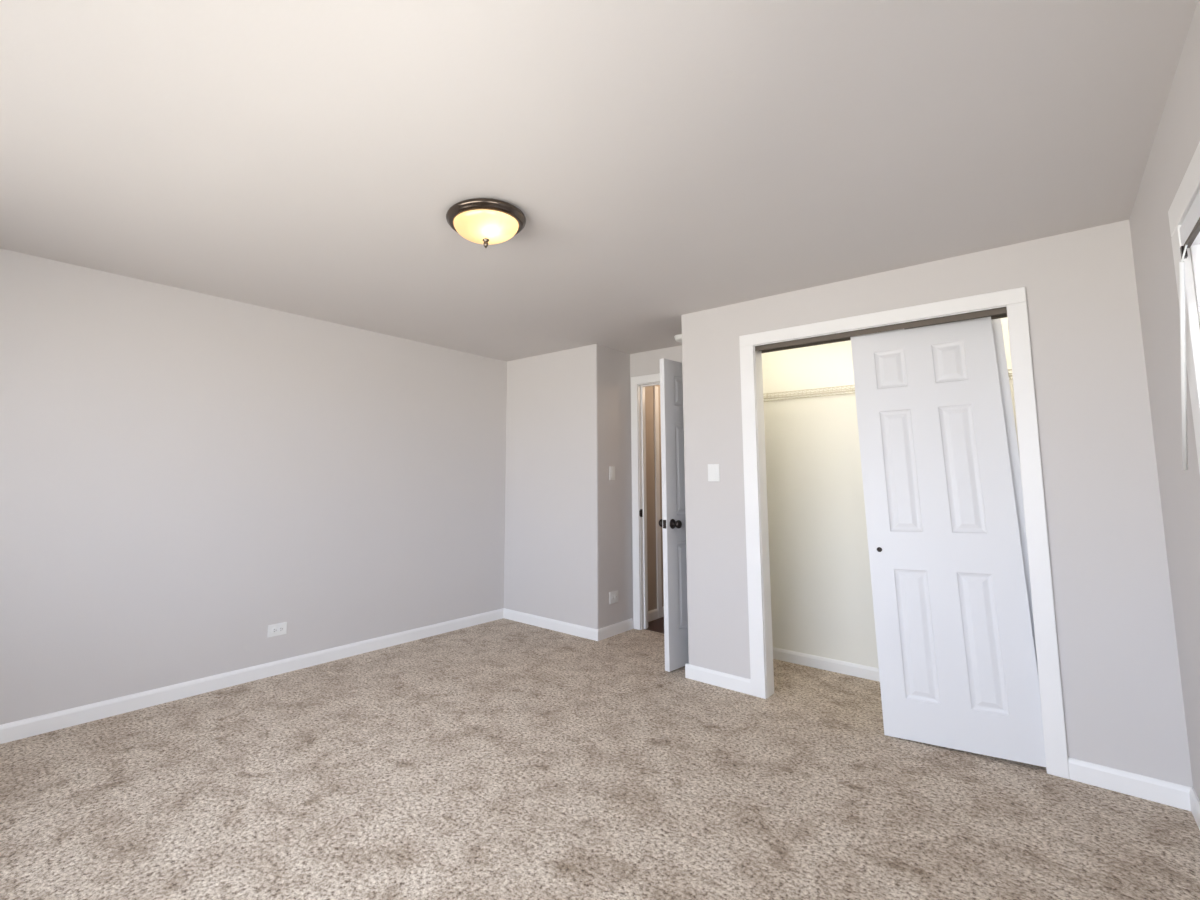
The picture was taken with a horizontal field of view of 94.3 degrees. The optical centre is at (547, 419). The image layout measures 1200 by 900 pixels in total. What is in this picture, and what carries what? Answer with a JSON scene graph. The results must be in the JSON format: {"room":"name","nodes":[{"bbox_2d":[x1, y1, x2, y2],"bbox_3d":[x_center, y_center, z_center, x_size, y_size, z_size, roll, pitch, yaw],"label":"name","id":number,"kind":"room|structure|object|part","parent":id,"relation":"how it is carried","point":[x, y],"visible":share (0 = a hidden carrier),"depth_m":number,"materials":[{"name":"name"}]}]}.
{"room":"empty bedroom","nodes":[
{"label":"empty bedroom","id":0,"kind":"room"},
{"bbox_2d":[0,248,506,724],"bbox_3d":[-2.012,0.412,3.328,0.100,2.320,4.962,-5,-8,42],"label":"wall","id":1,"kind":"structure","parent":0,"point":[185,475],"depth_m":3.28,"materials":[{"name":"beige paint"}]},
{"bbox_2d":[0,608,503,743],"bbox_3d":[-1.976,1.521,3.171,0.013,0.083,4.762,-5,-8,42],"label":"baseboard","id":2,"kind":"structure","parent":1,"relation":"attached to","point":[16,730],"depth_m":3.21,"materials":[{"name":"white wood"}]},
{"bbox_2d":[267,622,286,636],"bbox_3d":[-1.706,1.323,3.497,0.009,0.074,0.116,-5,-8,42],"label":"power outlet","id":3,"kind":"object","parent":1,"relation":"attached to","point":[280,628],"visible":1,"depth_m":3.49,"materials":[{"name":"white plastic"}]},
{"bbox_2d":[504,344,604,628],"bbox_3d":[0.033,0.576,4.751,1.040,2.320,0.100,-5,-8,42],"label":"wall","id":4,"kind":"structure","parent":0,"point":[554,553],"depth_m":4.65,"materials":[{"name":"beige paint"}]},
{"bbox_2d":[504,608,598,640],"bbox_3d":[0.000,1.683,4.580,1.040,0.083,0.013,-5,-8,42],"label":"baseboard","id":5,"kind":"structure","parent":4,"relation":"attached to","point":[560,626],"depth_m":4.53,"materials":[{"name":"white wood"}]},
{"bbox_2d":[0,0,1197,360],"bbox_3d":[-0.293,-0.911,2.261,4.258,0.100,5.453,-5,-8,42],"label":"ceiling","id":6,"kind":"structure","parent":0,"point":[663,161],"depth_m":1.81,"materials":[{"name":"paint"}]},
{"bbox_2d":[446,198,525,247],"bbox_3d":[-0.257,-0.783,2.305,0.332,0.145,0.332,-5,-8,42],"label":"ceiling light","id":7,"kind":"object","parent":6,"relation":"attached to","point":[486,221],"visible":1,"depth_m":2.22,"materials":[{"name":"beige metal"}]},
{"bbox_3d":[-0.257,-0.784,2.306,0.270,0.072,0.270,-5,-8,42],"label":"lamp shade","id":8,"kind":"part","parent":7,"relation":"part of","materials":[{"name":"white glass"}]},
{"bbox_2d":[674,334,681,341],"bbox_3d":[1.034,-0.622,4.239,0.132,0.038,0.132,-5,-8,42],"label":"smoke detector","id":9,"kind":"object","parent":6,"relation":"attached to","point":[678,338],"visible":0.44,"depth_m":4.21,"materials":[{"name":"white plastic"}]},
{"bbox_2d":[0,617,1199,899],"bbox_3d":[0.211,1.549,2.575,4.258,0.080,7.000,-5,-8,42],"label":"floor","id":10,"kind":"structure","parent":0,"point":[500,759],"depth_m":2.14,"materials":[{"name":"beige carpet"}]},
{"bbox_2d":[604,346,663,626],"bbox_3d":[1.084,0.637,5.242,0.133,2.324,2.038,-5,-8,42],"label":"wall","id":11,"kind":"structure","parent":0,"point":[617,398],"depth_m":4.64,"materials":[{"name":"beige paint"}]},
{"bbox_2d":[609,466,614,479],"bbox_3d":[0.528,0.435,4.531,0.008,0.112,0.076,-5,-8,42],"label":"light switch","id":12,"kind":"object","parent":11,"relation":"attached to","point":[611,468],"visible":1,"depth_m":4.52,"materials":[{"name":"white plastic"}]},
{"bbox_2d":[610,590,617,603],"bbox_3d":[0.530,1.417,4.433,0.009,0.090,0.116,-5,-8,42],"label":"power outlet","id":13,"kind":"object","parent":11,"relation":"attached to","point":[613,595],"visible":1,"depth_m":4.43,"materials":[{"name":"white plastic"}]},
{"bbox_2d":[598,618,632,640],"bbox_3d":[0.544,1.668,4.420,0.013,0.083,0.473,-5,-8,42],"label":"baseboard","id":14,"kind":"structure","parent":11,"relation":"attached to","point":[608,631],"depth_m":4.40,"materials":[{"name":"white wood"}]},
{"bbox_2d":[648,606,663,621],"bbox_3d":[1.272,1.767,5.277,0.013,0.085,1.547,-5,-8,42],"label":"baseboard","id":15,"kind":"structure","parent":11,"relation":"attached to","point":[653,614],"depth_m":4.90,"materials":[{"name":"white wood"}]},
{"bbox_2d":[653,386,661,617],"bbox_3d":[1.009,0.728,5.085,0.016,2.100,0.065,-5,-8,42],"label":"door frame","id":16,"kind":"structure","parent":11,"relation":"attached to","point":[656,398],"depth_m":5.07,"materials":[{"name":"white wood"}]},
{"bbox_2d":[630,317,1018,667],"bbox_3d":[1.856,0.481,3.780,2.978,2.320,0.105,-5,-8,42],"label":"wall","id":17,"kind":"structure","parent":0,"point":[821,586],"depth_m":3.74,"materials":[{"name":"white paint"}]},
{"bbox_2d":[631,373,659,629],"bbox_3d":[1.096,0.653,4.447,0.908,2.112,0.130,-5,-8,42],"label":"door frame","id":18,"kind":"structure","parent":17,"relation":"attached to","point":[638,383],"depth_m":4.68,"materials":[{"name":"white wood"}]},
{"bbox_3d":[0.743,0.711,4.681,0.064,2.044,0.016,-5,-8,42],"label":"casing","id":19,"kind":"part","parent":18,"relation":"part of","materials":[{"name":"white wood"}]},
{"bbox_3d":[1.048,-0.366,4.528,0.869,0.068,0.016,-5,-8,42],"label":"head casing","id":20,"kind":"part","parent":18,"relation":"part of","materials":[{"name":"white wood"}]},
{"bbox_3d":[1.135,0.659,4.490,0.908,2.110,0.014,-5,-8,42],"label":"hall casing","id":21,"kind":"part","parent":18,"relation":"part of","materials":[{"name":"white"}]},
{"bbox_2d":[659,358,688,671],"bbox_3d":[1.046,0.623,3.901,0.763,2.030,0.164,6,-8,-42],"label":"door","id":22,"kind":"structure","parent":17,"relation":"in","point":[673,521],"depth_m":3.69,"materials":[{"name":"white paint"}]},
{"bbox_3d":[0.846,0.685,3.641,0.066,0.066,0.064,6,-8,-42],"label":"knob","id":23,"kind":"part","parent":22,"relation":"part of","materials":[{"name":"brown metal"}]},
{"bbox_2d":[773,647,879,681],"bbox_3d":[2.183,1.558,3.286,1.981,0.075,0.013,-5,-8,42],"label":"baseboard","id":24,"kind":"structure","parent":17,"relation":"attached to","point":[857,670],"depth_m":3.60,"materials":[{"name":"white wood"}]},
{"bbox_2d":[763,369,1012,401],"bbox_3d":[2.085,-0.054,3.341,1.977,0.330,0.330,-5,-8,42],"label":"wire shelf","id":25,"kind":"object","parent":17,"relation":"attached to","point":[839,389],"visible":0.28,"depth_m":3.62,"materials":[{"name":"white metal"}]},
{"bbox_2d":[681,220,1192,787],"bbox_3d":[1.694,0.388,2.931,2.081,2.320,0.110,-5,-8,42],"label":"wall","id":26,"kind":"structure","parent":0,"point":[1122,695],"depth_m":2.38,"materials":[{"name":"beige paint"}]},
{"bbox_2d":[708,464,719,480],"bbox_3d":[1.033,0.328,3.452,0.076,0.108,0.008,-5,-8,42],"label":"light switch","id":27,"kind":"object","parent":26,"relation":"attached to","point":[713,469],"visible":1,"depth_m":3.45,"materials":[{"name":"white plastic"}]},
{"bbox_2d":[685,663,750,694],"bbox_3d":[1.017,1.552,3.326,0.415,0.083,0.013,-5,-8,42],"label":"baseboard","id":28,"kind":"structure","parent":26,"relation":"attached to","point":[720,679],"depth_m":3.31,"materials":[{"name":"white wood"}]},
{"bbox_2d":[739,287,1069,778],"bbox_3d":[1.708,0.492,2.894,1.334,2.106,0.128,-5,-8,42],"label":"door frame","id":29,"kind":"structure","parent":26,"relation":"attached to","point":[1011,304],"depth_m":2.73,"materials":[{"name":"white paint"}]},
{"bbox_3d":[1.206,0.564,3.264,0.084,2.036,0.018,-5,-8,42],"label":"casing","id":30,"kind":"part","parent":29,"relation":"part of","materials":[{"name":"white wood"}]},
{"bbox_3d":[1.677,-0.525,2.962,1.334,0.070,0.018,-5,-8,42],"label":"head casing","id":31,"kind":"part","parent":29,"relation":"part of","materials":[{"name":"white wood"}]},
{"bbox_3d":[2.142,0.479,2.430,0.071,2.036,0.018,-5,-8,42],"label":"casing","id":32,"kind":"part","parent":29,"relation":"part of","materials":[{"name":"white wood"}]},
{"bbox_2d":[850,317,1045,766],"bbox_3d":[1.897,0.508,2.698,0.665,2.031,0.154,-4,-7,35],"label":"door","id":33,"kind":"structure","parent":26,"relation":"in","point":[957,664],"depth_m":2.66,"materials":[{"name":"white paint"}]},
{"bbox_2d":[991,318,1037,670],"bbox_3d":[1.950,0.506,2.707,0.662,2.031,0.143,-4,-7,35],"label":"door","id":34,"kind":"structure","parent":26,"relation":"in","point":[996,323],"depth_m":2.59,"materials":[{"name":"white paint"}]},
{"bbox_2d":[1068,757,1191,810],"bbox_3d":[2.294,1.436,2.189,0.345,0.083,0.013,-5,-8,42],"label":"baseboard","id":35,"kind":"structure","parent":26,"relation":"attached to","point":[1140,786],"depth_m":2.18,"materials":[{"name":"white wood"}]},
{"bbox_2d":[1129,0,1199,800],"bbox_3d":[1.228,0.152,0.773,0.120,2.320,5.453,-5,-8,42],"label":"wall","id":36,"kind":"structure","parent":0,"point":[1177,138],"depth_m":1.87,"materials":[{"name":"beige paint"}]},
{"bbox_2d":[1168,142,1199,472],"bbox_3d":[1.452,-0.089,1.087,0.139,1.140,1.165,-5,-8,42],"label":"window","id":37,"kind":"structure","parent":36,"relation":"in","point":[1189,187],"depth_m":1.49,"materials":[{"name":"white"}]},
{"bbox_3d":[1.422,-0.613,1.172,0.018,0.080,1.145,-5,-8,42],"label":"head casing","id":38,"kind":"part","parent":37,"relation":"part of","materials":[{"name":"white wood"}]},
{"bbox_3d":[1.766,-0.050,1.501,0.018,0.965,0.105,-5,-8,42],"label":"casing","id":39,"kind":"part","parent":37,"relation":"part of","materials":[{"name":"white wood"}]},
{"bbox_2d":[1179,190,1199,469],"bbox_3d":[1.498,-0.087,1.196,0.066,0.921,1.120,-5,-8,42],"label":"window blind","id":40,"kind":"object","parent":37,"relation":"attached to","point":[1190,227],"visible":1,"depth_m":1.48,"materials":[{"name":"white plastic"}]},
{"bbox_2d":[1189,788,1199,829],"bbox_3d":[0.922,1.238,0.418,0.013,0.083,4.500,-5,-8,42],"label":"baseboard","id":41,"kind":"structure","parent":36,"relation":"attached to","point":[1194,801],"depth_m":2.01,"materials":[{"name":"white wood"}]}
]}

